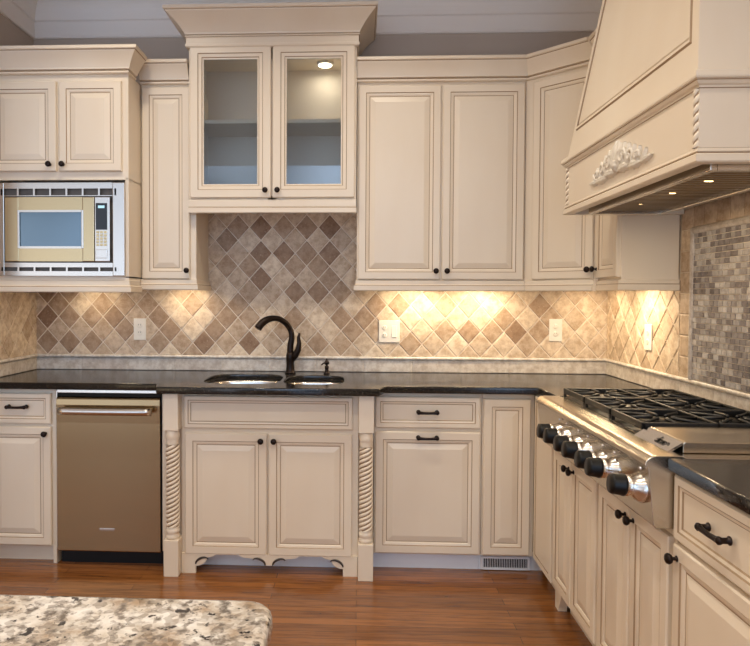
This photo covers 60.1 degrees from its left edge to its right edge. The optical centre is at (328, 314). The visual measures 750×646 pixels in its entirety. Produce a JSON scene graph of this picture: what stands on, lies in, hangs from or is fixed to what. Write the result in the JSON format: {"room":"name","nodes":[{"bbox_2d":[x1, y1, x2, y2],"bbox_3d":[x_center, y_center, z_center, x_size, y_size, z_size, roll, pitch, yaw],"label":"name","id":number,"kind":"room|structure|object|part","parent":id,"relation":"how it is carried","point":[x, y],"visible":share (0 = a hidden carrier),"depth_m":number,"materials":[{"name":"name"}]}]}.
{"room":"kitchen","nodes":[
{"label":"kitchen","id":0,"kind":"room"},
{"bbox_2d":[0,13,34,376],"bbox_3d":[-1.978,-0.328,3.737,0.100,3.440,0.920,0,1,3],"label":"wall","id":1,"kind":"structure","parent":0,"point":[10,34],"depth_m":3.89,"materials":[{"name":"beige paint"}]},
{"bbox_2d":[0,292,37,376],"bbox_3d":[-1.914,0.118,3.849,0.022,0.493,0.687,0,1,3],"label":"tile backsplash","id":2,"kind":"structure","parent":1,"relation":"attached to","point":[18,325],"depth_m":3.96,"materials":[{"name":"beige tile"}]},
{"bbox_3d":[-1.914,0.276,3.848,0.022,0.020,0.676,0,1,3],"label":"pencil molding","id":3,"kind":"part","parent":2,"relation":"part of","materials":[{"name":"stone"}]},
{"bbox_2d":[0,0,602,38],"bbox_3d":[-0.211,-1.825,0.986,3.658,0.289,6.180,0,1,3],"label":"ceiling","id":4,"kind":"structure","parent":1,"relation":"attached to","point":[39,19],"depth_m":4.03,"materials":[{"name":"white paint"}]},
{"bbox_2d":[0,558,591,645],"bbox_3d":[-2.374,1.496,1.208,8.164,0.080,6.300,0,1,3],"label":"floor","id":5,"kind":"structure","parent":0,"point":[308,606],"depth_m":3.24,"materials":[{"name":"brown wood"}]},
{"bbox_2d":[0,389,61,562],"bbox_3d":[-1.718,0.897,3.882,0.414,0.984,0.642,0,1,3],"label":"base cabinet","id":6,"kind":"object","parent":5,"relation":"on","point":[28,426],"visible":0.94,"depth_m":3.60,"materials":[{"name":"beige paint"}]},
{"bbox_3d":[-1.731,0.513,3.569,0.123,0.023,0.036,0,1,3],"label":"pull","id":7,"kind":"part","parent":6,"relation":"part of","materials":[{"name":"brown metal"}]},
{"bbox_3d":[-1.734,0.523,3.599,0.380,0.170,0.022,0,1,3],"label":"drawer","id":8,"kind":"part","parent":6,"relation":"part of","materials":[{"name":"beige paint"}]},
{"bbox_3d":[-1.736,0.957,3.610,0.380,0.666,0.022,0,1,3],"label":"door","id":9,"kind":"part","parent":6,"relation":"part of","materials":[{"name":"beige paint"}]},
{"bbox_3d":[-1.534,1.348,3.660,0.021,0.097,0.080,0,1,3],"label":"panel","id":10,"kind":"part","parent":6,"relation":"part of","materials":[{"name":"beige paint"}]},
{"bbox_2d":[56,390,163,563],"bbox_3d":[-1.207,0.902,3.817,0.592,0.982,0.654,0,1,3],"label":"dishwasher","id":11,"kind":"object","parent":5,"relation":"on","point":[110,481],"visible":0.88,"depth_m":3.56,"materials":[{"name":"brown"}]},
{"bbox_3d":[-1.218,0.529,3.520,0.512,0.041,0.079,0,1,3],"label":"handle","id":12,"kind":"part","parent":11,"relation":"part of","materials":[{"name":"silver metal"}]},
{"bbox_3d":[-1.215,0.426,3.586,0.580,0.018,0.052,0,1,3],"label":"rail","id":13,"kind":"part","parent":11,"relation":"part of","materials":[{"name":"silver metal"}]},
{"bbox_3d":[-1.218,1.357,3.638,0.580,0.082,0.013,0,1,3],"label":"kick plate","id":14,"kind":"part","parent":11,"relation":"part of","materials":[{"name":"black plastic"}]},
{"bbox_3d":[-0.923,0.863,3.586,0.004,0.875,0.048,0,1,3],"label":"trim","id":15,"kind":"part","parent":11,"relation":"part of","materials":[{"name":"black"}]},
{"bbox_2d":[0,595,272,645],"bbox_3d":[-0.898,0.970,0.472,1.574,1.023,1.188,0,1,3],"label":"kitchen island","id":16,"kind":"object","parent":5,"relation":"on","point":[25,620],"visible":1,"depth_m":0.94,"materials":[{"name":"beige stone"}]},
{"bbox_2d":[162,380,373,581],"bbox_3d":[-0.327,0.906,3.777,1.156,0.984,0.728,0,1,3],"label":"base cabinet","id":17,"kind":"object","parent":5,"relation":"on","point":[258,480],"visible":1,"depth_m":3.47,"materials":[{"name":"cream paint"},{"name":"brown glaze"},{"name":"dark bronze metal"}]},
{"bbox_3d":[-0.557,0.970,3.488,0.444,0.658,0.022,0,1,3],"label":"door","id":18,"kind":"part","parent":17,"relation":"part of","materials":[{"name":"beige paint"}]},
{"bbox_3d":[-0.365,0.678,3.443,0.033,0.033,0.035,0,1,3],"label":"knob","id":19,"kind":"part","parent":17,"relation":"part of","materials":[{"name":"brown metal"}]},
{"bbox_3d":[-0.328,0.528,3.466,0.910,0.175,0.022,0,1,3],"label":"false drawer","id":20,"kind":"part","parent":17,"relation":"part of","materials":[{"name":"beige paint"}]},
{"bbox_3d":[-0.321,0.863,3.503,0.960,0.884,0.035,0,1,3],"label":"frame","id":21,"kind":"part","parent":17,"relation":"part of","materials":[{"name":"beige paint"}]},
{"bbox_3d":[-0.101,0.972,3.467,0.448,0.658,0.022,0,1,3],"label":"door","id":22,"kind":"part","parent":17,"relation":"part of","materials":[{"name":"beige paint"}]},
{"bbox_2d":[0,369,651,396],"bbox_3d":[-0.104,0.398,3.659,3.652,0.038,0.941,0,1,3],"label":"countertop","id":23,"kind":"structure","parent":17,"relation":"on","point":[160,381],"depth_m":3.60,"materials":[{"name":"black stone"}]},
{"bbox_2d":[211,380,339,384],"bbox_3d":[-0.313,0.527,3.753,0.812,0.224,0.460,0,1,3],"label":"sink","id":24,"kind":"object","parent":23,"relation":"in","point":[226,381],"visible":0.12,"depth_m":3.97,"materials":[{"name":"silver metal"}]},
{"bbox_3d":[-0.493,0.525,3.761,0.451,0.222,0.460,0,1,3],"label":"bowl","id":25,"kind":"part","parent":24,"relation":"part of","materials":[{"name":"silver metal"}]},
{"bbox_3d":[-0.082,0.508,3.724,0.348,0.182,0.414,0,1,3],"label":"bowl","id":26,"kind":"part","parent":24,"relation":"part of","materials":[{"name":"silver metal"}]},
{"bbox_2d":[255,315,300,373],"bbox_3d":[-0.320,0.188,3.968,0.302,0.363,0.085,-1,2,-27],"label":"faucet","id":27,"kind":"object","parent":23,"relation":"on","point":[292,355],"visible":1,"depth_m":4.00,"materials":[{"name":"black metal"}]},
{"bbox_3d":[-0.332,0.134,3.954,0.270,0.254,0.046,-1,2,-34],"label":"spout","id":28,"kind":"part","parent":27,"relation":"part of","materials":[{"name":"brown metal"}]},
{"bbox_3d":[-0.207,0.205,4.012,0.072,0.178,0.044,0,1,3],"label":"handle","id":29,"kind":"part","parent":27,"relation":"part of","materials":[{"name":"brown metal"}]},
{"bbox_2d":[321,359,329,373],"bbox_3d":[-0.019,0.323,3.988,0.040,0.096,0.069,1,2,20],"label":"soap dispenser","id":30,"kind":"object","parent":23,"relation":"on","point":[326,362],"visible":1,"depth_m":3.99,"materials":[{"name":"black metal"}]},
{"bbox_2d":[536,388,749,528],"bbox_3d":[1.275,0.500,2.524,0.764,0.262,1.196,0,1,3],"label":"rangetop","id":31,"kind":"object","parent":23,"relation":"on","point":[625,442],"visible":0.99,"depth_m":2.26,"materials":[{"name":"silver metal"}]},
{"bbox_3d":[0.931,0.508,2.797,0.052,0.069,0.069,0,1,3],"label":"burner knob","id":32,"kind":"part","parent":31,"relation":"part of","materials":[{"name":"black plastic"}]},
{"bbox_3d":[0.927,0.511,2.700,0.052,0.069,0.069,0,1,3],"label":"burner knob","id":33,"kind":"part","parent":31,"relation":"part of","materials":[{"name":"black plastic"}]},
{"bbox_3d":[0.920,0.515,2.558,0.052,0.069,0.069,0,1,3],"label":"burner knob","id":34,"kind":"part","parent":31,"relation":"part of","materials":[{"name":"black plastic"}]},
{"bbox_3d":[0.916,0.517,2.456,0.052,0.069,0.069,0,1,3],"label":"burner knob","id":35,"kind":"part","parent":31,"relation":"part of","materials":[{"name":"black plastic"}]},
{"bbox_3d":[0.909,0.521,2.306,0.052,0.069,0.069,0,1,3],"label":"burner knob","id":36,"kind":"part","parent":31,"relation":"part of","materials":[{"name":"black plastic"}]},
{"bbox_3d":[0.904,0.524,2.202,0.052,0.069,0.069,0,1,3],"label":"burner knob","id":37,"kind":"part","parent":31,"relation":"part of","materials":[{"name":"black plastic"}]},
{"bbox_3d":[0.896,0.529,2.004,0.052,0.069,0.069,0,1,3],"label":"burner knob","id":38,"kind":"part","parent":31,"relation":"part of","materials":[{"name":"black plastic"}]},
{"bbox_2d":[373,393,481,568],"bbox_3d":[0.547,0.909,3.781,0.582,0.984,0.642,0,1,3],"label":"base cabinet","id":39,"kind":"object","parent":5,"relation":"on","point":[427,447],"visible":0.95,"depth_m":3.50,"materials":[{"name":"cream paint"},{"name":"brown glaze"},{"name":"oil rubbed bronze"}]},
{"bbox_3d":[0.533,0.970,3.509,0.565,0.666,0.022,0,1,3],"label":"door","id":40,"kind":"part","parent":39,"relation":"part of","materials":[{"name":"beige paint"}]},
{"bbox_3d":[0.531,0.667,3.472,0.123,0.023,0.036,0,1,3],"label":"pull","id":41,"kind":"part","parent":39,"relation":"part of","materials":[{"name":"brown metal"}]},
{"bbox_3d":[0.535,0.532,3.498,0.565,0.170,0.022,0,1,3],"label":"drawer","id":42,"kind":"part","parent":39,"relation":"part of","materials":[{"name":"beige paint"}]},
{"bbox_3d":[0.532,0.529,3.469,0.123,0.023,0.036,0,1,3],"label":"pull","id":43,"kind":"part","parent":39,"relation":"part of","materials":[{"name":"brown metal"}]},
{"bbox_2d":[478,394,541,570],"bbox_3d":[1.012,0.911,3.779,0.344,0.984,0.606,0,1,3],"label":"base cabinet","id":44,"kind":"object","parent":5,"relation":"on","point":[507,429],"visible":0.66,"depth_m":3.48,"materials":[{"name":"beige paint"}]},
{"bbox_2d":[480,556,529,570],"bbox_3d":[0.970,1.369,3.551,0.270,0.072,0.013,0,1,3],"label":"floor vent","id":45,"kind":"object","parent":44,"relation":"attached to","point":[486,562],"visible":1,"depth_m":3.55,"materials":[{"name":"white metal"}]},
{"bbox_3d":[0.958,0.880,3.488,0.250,0.849,0.022,0,1,3],"label":"door","id":46,"kind":"part","parent":44,"relation":"part of","materials":[{"name":"beige paint"}]},
{"bbox_2d":[533,395,554,588],"bbox_3d":[1.378,0.925,3.304,0.580,0.984,0.342,0,1,3],"label":"base cabinet","id":47,"kind":"object","parent":5,"relation":"on","point":[543,453],"visible":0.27,"depth_m":3.28,"materials":[{"name":"beige paint"}]},
{"bbox_2d":[552,450,679,645],"bbox_3d":[1.326,1.040,2.533,0.615,0.795,1.172,0,1,3],"label":"base cabinet","id":48,"kind":"object","parent":5,"relation":"on","point":[609,567],"visible":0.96,"depth_m":2.44,"materials":[{"name":"beige paint"}]},
{"bbox_3d":[1.085,0.978,2.987,0.022,0.657,0.256,0,1,3],"label":"door","id":49,"kind":"part","parent":48,"relation":"part of","materials":[{"name":"beige paint"}]},
{"bbox_3d":[1.053,0.689,2.881,0.035,0.033,0.033,0,1,3],"label":"knob","id":50,"kind":"part","parent":48,"relation":"part of","materials":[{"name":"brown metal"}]},
{"bbox_3d":[1.050,0.691,2.817,0.035,0.033,0.033,0,1,3],"label":"knob","id":51,"kind":"part","parent":48,"relation":"part of","materials":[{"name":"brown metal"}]},
{"bbox_3d":[1.072,0.985,2.706,0.022,0.657,0.286,0,1,3],"label":"door","id":52,"kind":"part","parent":48,"relation":"part of","materials":[{"name":"beige paint"}]},
{"bbox_3d":[1.058,0.993,2.394,0.022,0.657,0.284,0,1,3],"label":"door","id":53,"kind":"part","parent":48,"relation":"part of","materials":[{"name":"beige paint"}]},
{"bbox_3d":[1.026,0.705,2.274,0.035,0.033,0.033,0,1,3],"label":"knob","id":54,"kind":"part","parent":48,"relation":"part of","materials":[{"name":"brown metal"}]},
{"bbox_3d":[1.023,0.706,2.208,0.035,0.033,0.033,0,1,3],"label":"knob","id":55,"kind":"part","parent":48,"relation":"part of","materials":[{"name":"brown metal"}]},
{"bbox_3d":[1.045,1.001,2.106,0.022,0.657,0.272,0,1,3],"label":"door","id":56,"kind":"part","parent":48,"relation":"part of","materials":[{"name":"beige paint"}]},
{"bbox_2d":[664,474,749,645],"bbox_3d":[1.285,0.969,1.619,0.616,0.984,0.618,0,1,3],"label":"base cabinet","id":57,"kind":"object","parent":5,"relation":"on","point":[711,559],"visible":0.99,"depth_m":1.74,"materials":[{"name":"beige paint"}]},
{"bbox_3d":[1.009,0.722,1.906,0.035,0.033,0.033,0,1,3],"label":"knob","id":58,"kind":"part","parent":57,"relation":"part of","materials":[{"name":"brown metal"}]},
{"bbox_2d":[668,458,749,514],"bbox_3d":[1.315,0.457,1.602,0.634,0.038,0.619,0,1,3],"label":"countertop","id":59,"kind":"structure","parent":57,"relation":"on","point":[728,480],"depth_m":1.75,"materials":[{"name":"black stone"}]},
{"bbox_3d":[1.028,1.014,1.706,0.022,0.650,0.467,0,1,3],"label":"door","id":60,"kind":"part","parent":57,"relation":"part of","materials":[{"name":"beige paint"}]},
{"bbox_3d":[1.029,0.580,1.695,0.022,0.192,0.467,0,1,3],"label":"drawer","id":61,"kind":"part","parent":57,"relation":"part of","materials":[{"name":"beige paint"}]},
{"bbox_3d":[1.000,0.573,1.685,0.036,0.023,0.123,0,1,3],"label":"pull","id":62,"kind":"part","parent":57,"relation":"part of","materials":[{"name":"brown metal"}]},
{"bbox_2d":[34,32,591,516],"bbox_3d":[-0.078,-0.332,4.163,3.858,3.440,0.100,0,1,3],"label":"wall","id":63,"kind":"structure","parent":0,"point":[467,43],"depth_m":4.05,"materials":[{"name":"beige paint"}]},
{"bbox_2d":[0,44,146,292],"bbox_3d":[-1.476,-0.803,3.842,0.882,1.348,0.613,0,1,3],"label":"upper cabinet","id":64,"kind":"object","parent":63,"relation":"attached to","point":[69,113],"visible":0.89,"depth_m":3.60,"materials":[{"name":"beige paint"}]},
{"bbox_3d":[-1.717,-1.050,3.618,0.387,0.499,0.022,0,1,3],"label":"door","id":65,"kind":"part","parent":64,"relation":"part of","materials":[{"name":"beige paint"}]},
{"bbox_3d":[-1.484,-0.835,3.584,0.033,0.033,0.035,0,1,3],"label":"knob","id":66,"kind":"part","parent":64,"relation":"part of","materials":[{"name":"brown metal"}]},
{"bbox_2d":[0,182,125,275],"bbox_3d":[-1.505,-0.480,3.815,0.748,0.520,0.438,0,1,3],"label":"microwave","id":67,"kind":"object","parent":64,"relation":"in","point":[47,229],"visible":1,"depth_m":3.61,"materials":[{"name":"silver metal"}]},
{"bbox_3d":[-1.561,-0.475,3.617,0.510,0.358,0.030,0,1,3],"label":"door","id":68,"kind":"part","parent":67,"relation":"part of","materials":[{"name":"beige metal"}]},
{"bbox_3d":[-1.261,-0.473,3.604,0.085,0.358,0.030,0,1,3],"label":"control panel","id":69,"kind":"part","parent":67,"relation":"part of","materials":[{"name":"silver metal"}]},
{"bbox_3d":[-1.513,-0.161,3.716,0.824,0.070,0.186,0,1,3],"label":"light rail","id":70,"kind":"part","parent":64,"relation":"part of","materials":[{"name":"beige paint"}]},
{"bbox_3d":[-1.483,-1.405,3.616,0.881,0.133,0.192,0,1,3],"label":"crown molding","id":71,"kind":"part","parent":64,"relation":"part of","materials":[{"name":"beige paint"}]},
{"bbox_3d":[-1.331,-1.048,3.600,0.354,0.499,0.022,0,1,3],"label":"door","id":72,"kind":"part","parent":64,"relation":"part of","materials":[{"name":"beige paint"}]},
{"bbox_2d":[139,59,210,290],"bbox_3d":[-0.932,-0.812,3.929,0.343,1.331,0.391,0,1,3],"label":"upper cabinet","id":73,"kind":"object","parent":63,"relation":"attached to","point":[174,240],"visible":0.96,"depth_m":3.79,"materials":[{"name":"beige paint"}]},
{"bbox_3d":[-0.963,-1.410,3.757,0.290,0.126,0.077,0,1,3],"label":"crown molding","id":74,"kind":"part","parent":73,"relation":"part of","materials":[{"name":"beige paint"}]},
{"bbox_3d":[-0.959,-0.768,3.801,0.282,1.119,0.022,0,1,3],"label":"door","id":75,"kind":"part","parent":73,"relation":"part of","materials":[{"name":"beige paint"}]},
{"bbox_3d":[-0.934,-0.178,3.970,0.343,0.063,0.340,0,1,3],"label":"light rail","id":76,"kind":"part","parent":73,"relation":"part of","materials":[{"name":"beige paint"}]},
{"bbox_2d":[162,1,377,213],"bbox_3d":[-0.323,-1.164,3.845,1.206,1.151,0.485,0,1,3],"label":"upper cabinet","id":77,"kind":"object","parent":63,"relation":"attached to","point":[280,128],"visible":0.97,"depth_m":3.73,"materials":[{"name":"beige paint"}]},
{"bbox_3d":[-0.570,-1.114,3.737,0.472,0.878,0.022,0,1,3],"label":"door","id":78,"kind":"part","parent":77,"relation":"part of","materials":[{"name":"beige paint"}]},
{"bbox_3d":[-0.321,-1.664,3.831,1.206,0.150,0.483,0,1,3],"label":"crown molding","id":79,"kind":"part","parent":77,"relation":"part of","materials":[{"name":"beige paint"}]},
{"bbox_2d":[204,119,340,136],"bbox_3d":[-0.320,-1.129,3.922,0.928,0.022,0.315,0,1,3],"label":"shelf","id":80,"kind":"object","parent":77,"relation":"attached to","point":[295,127],"depth_m":3.88,"materials":[{"name":"beige paint"}]},
{"bbox_3d":[-0.330,-0.625,3.747,0.980,0.078,0.034,0,1,3],"label":"light rail","id":81,"kind":"part","parent":77,"relation":"part of","materials":[{"name":"beige paint"}]},
{"bbox_3d":[-0.088,-1.111,3.715,0.474,0.878,0.022,0,1,3],"label":"door","id":82,"kind":"part","parent":77,"relation":"part of","materials":[{"name":"beige paint"}]},
{"bbox_2d":[317,60,332,67],"bbox_3d":[-0.023,-1.518,3.929,0.100,0.018,0.100,0,1,3],"label":"puck light","id":83,"kind":"object","parent":77,"relation":"attached to","point":[323,64],"visible":1,"depth_m":3.90,"materials":[{"name":"white paint"}]},
{"bbox_2d":[35,213,607,373],"bbox_3d":[-0.082,-0.137,4.106,3.656,1.005,0.022,0,1,3],"label":"tile backsplash","id":84,"kind":"structure","parent":63,"relation":"attached to","point":[299,268],"depth_m":4.11,"materials":[{"name":"beige tile"}]},
{"bbox_2d":[134,318,145,339],"bbox_3d":[-1.219,0.096,4.158,0.080,0.140,0.010,0,1,3],"label":"wall outlet","id":85,"kind":"object","parent":84,"relation":"attached to","point":[139,323],"visible":1,"depth_m":4.16,"materials":[{"name":"white plastic"}]},
{"bbox_3d":[-0.083,0.277,4.117,3.656,0.020,0.022,0,1,3],"label":"pencil molding","id":86,"kind":"part","parent":84,"relation":"part of","materials":[{"name":"stone"}]},
{"bbox_2d":[379,320,399,342],"bbox_3d":[0.382,0.110,4.086,0.132,0.140,0.012,0,1,3],"label":"wall outlet","id":87,"kind":"object","parent":84,"relation":"attached to","point":[389,330],"visible":1,"depth_m":4.08,"materials":[{"name":"white plastic"}]},
{"bbox_2d":[549,319,561,340],"bbox_3d":[1.419,0.100,4.040,0.080,0.140,0.010,0,1,3],"label":"wall outlet","id":88,"kind":"object","parent":84,"relation":"attached to","point":[555,325],"visible":1,"depth_m":4.04,"materials":[{"name":"white plastic"}]},
{"bbox_2d":[354,54,527,290],"bbox_3d":[0.643,-0.803,3.858,0.982,1.331,0.391,0,1,3],"label":"upper cabinet","id":89,"kind":"object","parent":63,"relation":"attached to","point":[441,138],"visible":1,"depth_m":3.72,"materials":[{"name":"beige paint"}]},
{"bbox_3d":[0.408,-0.761,3.740,0.474,1.119,0.022,0,1,3],"label":"door","id":90,"kind":"part","parent":89,"relation":"part of","materials":[{"name":"beige paint"}]},
{"bbox_3d":[0.642,-0.170,3.900,0.982,0.063,0.340,0,1,3],"label":"light rail","id":91,"kind":"part","parent":89,"relation":"part of","materials":[{"name":"beige paint"}]},
{"bbox_3d":[0.646,-1.401,3.686,0.968,0.126,0.077,0,1,3],"label":"crown molding","id":92,"kind":"part","parent":89,"relation":"part of","materials":[{"name":"beige paint"}]},
{"bbox_3d":[0.887,-0.758,3.719,0.466,1.119,0.022,0,1,3],"label":"door","id":93,"kind":"part","parent":89,"relation":"part of","materials":[{"name":"beige paint"}]},
{"bbox_2d":[524,37,598,290],"bbox_3d":[1.415,-0.796,3.705,0.609,1.331,0.629,0,1,3],"label":"upper cabinet","id":94,"kind":"object","parent":63,"relation":"attached to","point":[560,249],"visible":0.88,"depth_m":3.58,"materials":[{"name":"beige paint"}]},
{"bbox_3d":[1.262,-1.395,3.523,0.077,0.126,0.437,-1,2,-44],"label":"crown molding","id":95,"kind":"part","parent":94,"relation":"part of","materials":[{"name":"beige paint"}]},
{"bbox_3d":[1.274,-0.159,3.573,0.041,0.063,0.438,-1,2,-42],"label":"light rail","id":96,"kind":"part","parent":94,"relation":"part of","materials":[{"name":"beige paint"}]},
{"bbox_3d":[1.288,-0.752,3.553,0.022,1.119,0.352,-1,2,-45],"label":"door","id":97,"kind":"part","parent":94,"relation":"part of","materials":[{"name":"beige paint"}]},
{"bbox_3d":[1.374,-0.238,3.437,0.035,0.033,0.033,-1,2,-45],"label":"knob","id":98,"kind":"part","parent":94,"relation":"part of","materials":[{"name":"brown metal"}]},
{"bbox_3d":[1.659,-0.240,0.933,0.100,3.440,6.200,0,1,3],"label":"wall","id":99,"kind":"structure","parent":0,"visible":0},
{"bbox_2d":[588,28,679,290],"bbox_3d":[1.524,-0.784,3.249,0.350,1.331,0.306,0,1,3],"label":"upper cabinet","id":100,"kind":"object","parent":99,"relation":"attached to","point":[634,252],"visible":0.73,"depth_m":3.12,"materials":[{"name":"beige paint"}]},
{"bbox_3d":[1.389,-1.387,3.237,0.077,0.126,0.280,0,1,3],"label":"crown molding","id":101,"kind":"part","parent":100,"relation":"part of","materials":[{"name":"beige paint"}]},
{"bbox_3d":[1.389,-0.237,3.397,0.035,0.033,0.033,0,1,3],"label":"knob","id":102,"kind":"part","parent":100,"relation":"part of","materials":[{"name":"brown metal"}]},
{"bbox_3d":[1.414,-0.744,3.261,0.022,1.119,0.278,0,1,3],"label":"door","id":103,"kind":"part","parent":100,"relation":"part of","materials":[{"name":"beige paint"}]},
{"bbox_3d":[1.548,-0.144,3.257,0.292,0.053,0.290,0,1,3],"label":"light rail","id":104,"kind":"part","parent":100,"relation":"part of","materials":[{"name":"beige paint"}]},
{"bbox_2d":[561,0,749,214],"bbox_3d":[1.385,-1.220,2.480,0.588,1.553,1.255,0,1,3],"label":"range hood","id":105,"kind":"object","parent":99,"relation":"attached to","point":[662,125],"visible":1,"depth_m":2.23,"materials":[{"name":"beige paint"}]},
{"bbox_3d":[1.148,-0.610,3.096,0.027,0.171,0.027,0,1,3],"label":"rope molding","id":106,"kind":"part","parent":105,"relation":"part of","materials":[{"name":"beige paint"}]},
{"bbox_3d":[1.379,-0.705,2.493,0.566,0.050,1.255,0,1,3],"label":"ledge molding","id":107,"kind":"part","parent":105,"relation":"part of","materials":[{"name":"beige paint"}]},
{"bbox_3d":[1.383,-0.485,2.499,0.556,0.045,1.235,0,1,3],"label":"molding","id":108,"kind":"part","parent":105,"relation":"part of","materials":[{"name":"beige paint"}]},
{"bbox_3d":[1.095,-0.580,1.919,0.027,0.171,0.027,0,1,3],"label":"rope molding","id":109,"kind":"part","parent":105,"relation":"part of","materials":[{"name":"beige paint"}]},
{"bbox_2d":[605,191,749,410],"bbox_3d":[1.676,-0.044,2.733,0.022,0.905,2.587,0,1,3],"label":"tile backsplash","id":110,"kind":"structure","parent":99,"relation":"attached to","point":[665,366],"depth_m":3.24,"materials":[{"name":"beige tile"}]},
{"bbox_2d":[644,324,651,350],"bbox_3d":[1.702,0.123,3.444,0.010,0.140,0.085,0,1,3],"label":"wall outlet","id":111,"kind":"object","parent":110,"relation":"attached to","point":[647,327],"visible":1,"depth_m":3.43,"materials":[{"name":"white plastic"}]},
{"bbox_3d":[1.674,0.320,2.737,0.022,0.020,2.576,0,1,3],"label":"pencil molding","id":112,"kind":"part","parent":110,"relation":"part of","materials":[{"name":"stone"}]},
{"bbox_2d":[687,215,749,392],"bbox_3d":[1.660,-0.037,2.486,0.019,0.706,1.062,0,1,3],"label":"mosaic panel","id":113,"kind":"object","parent":110,"relation":"attached to","point":[719,270],"visible":1,"depth_m":2.75,"materials":[{"name":"beige tile"}]}
]}

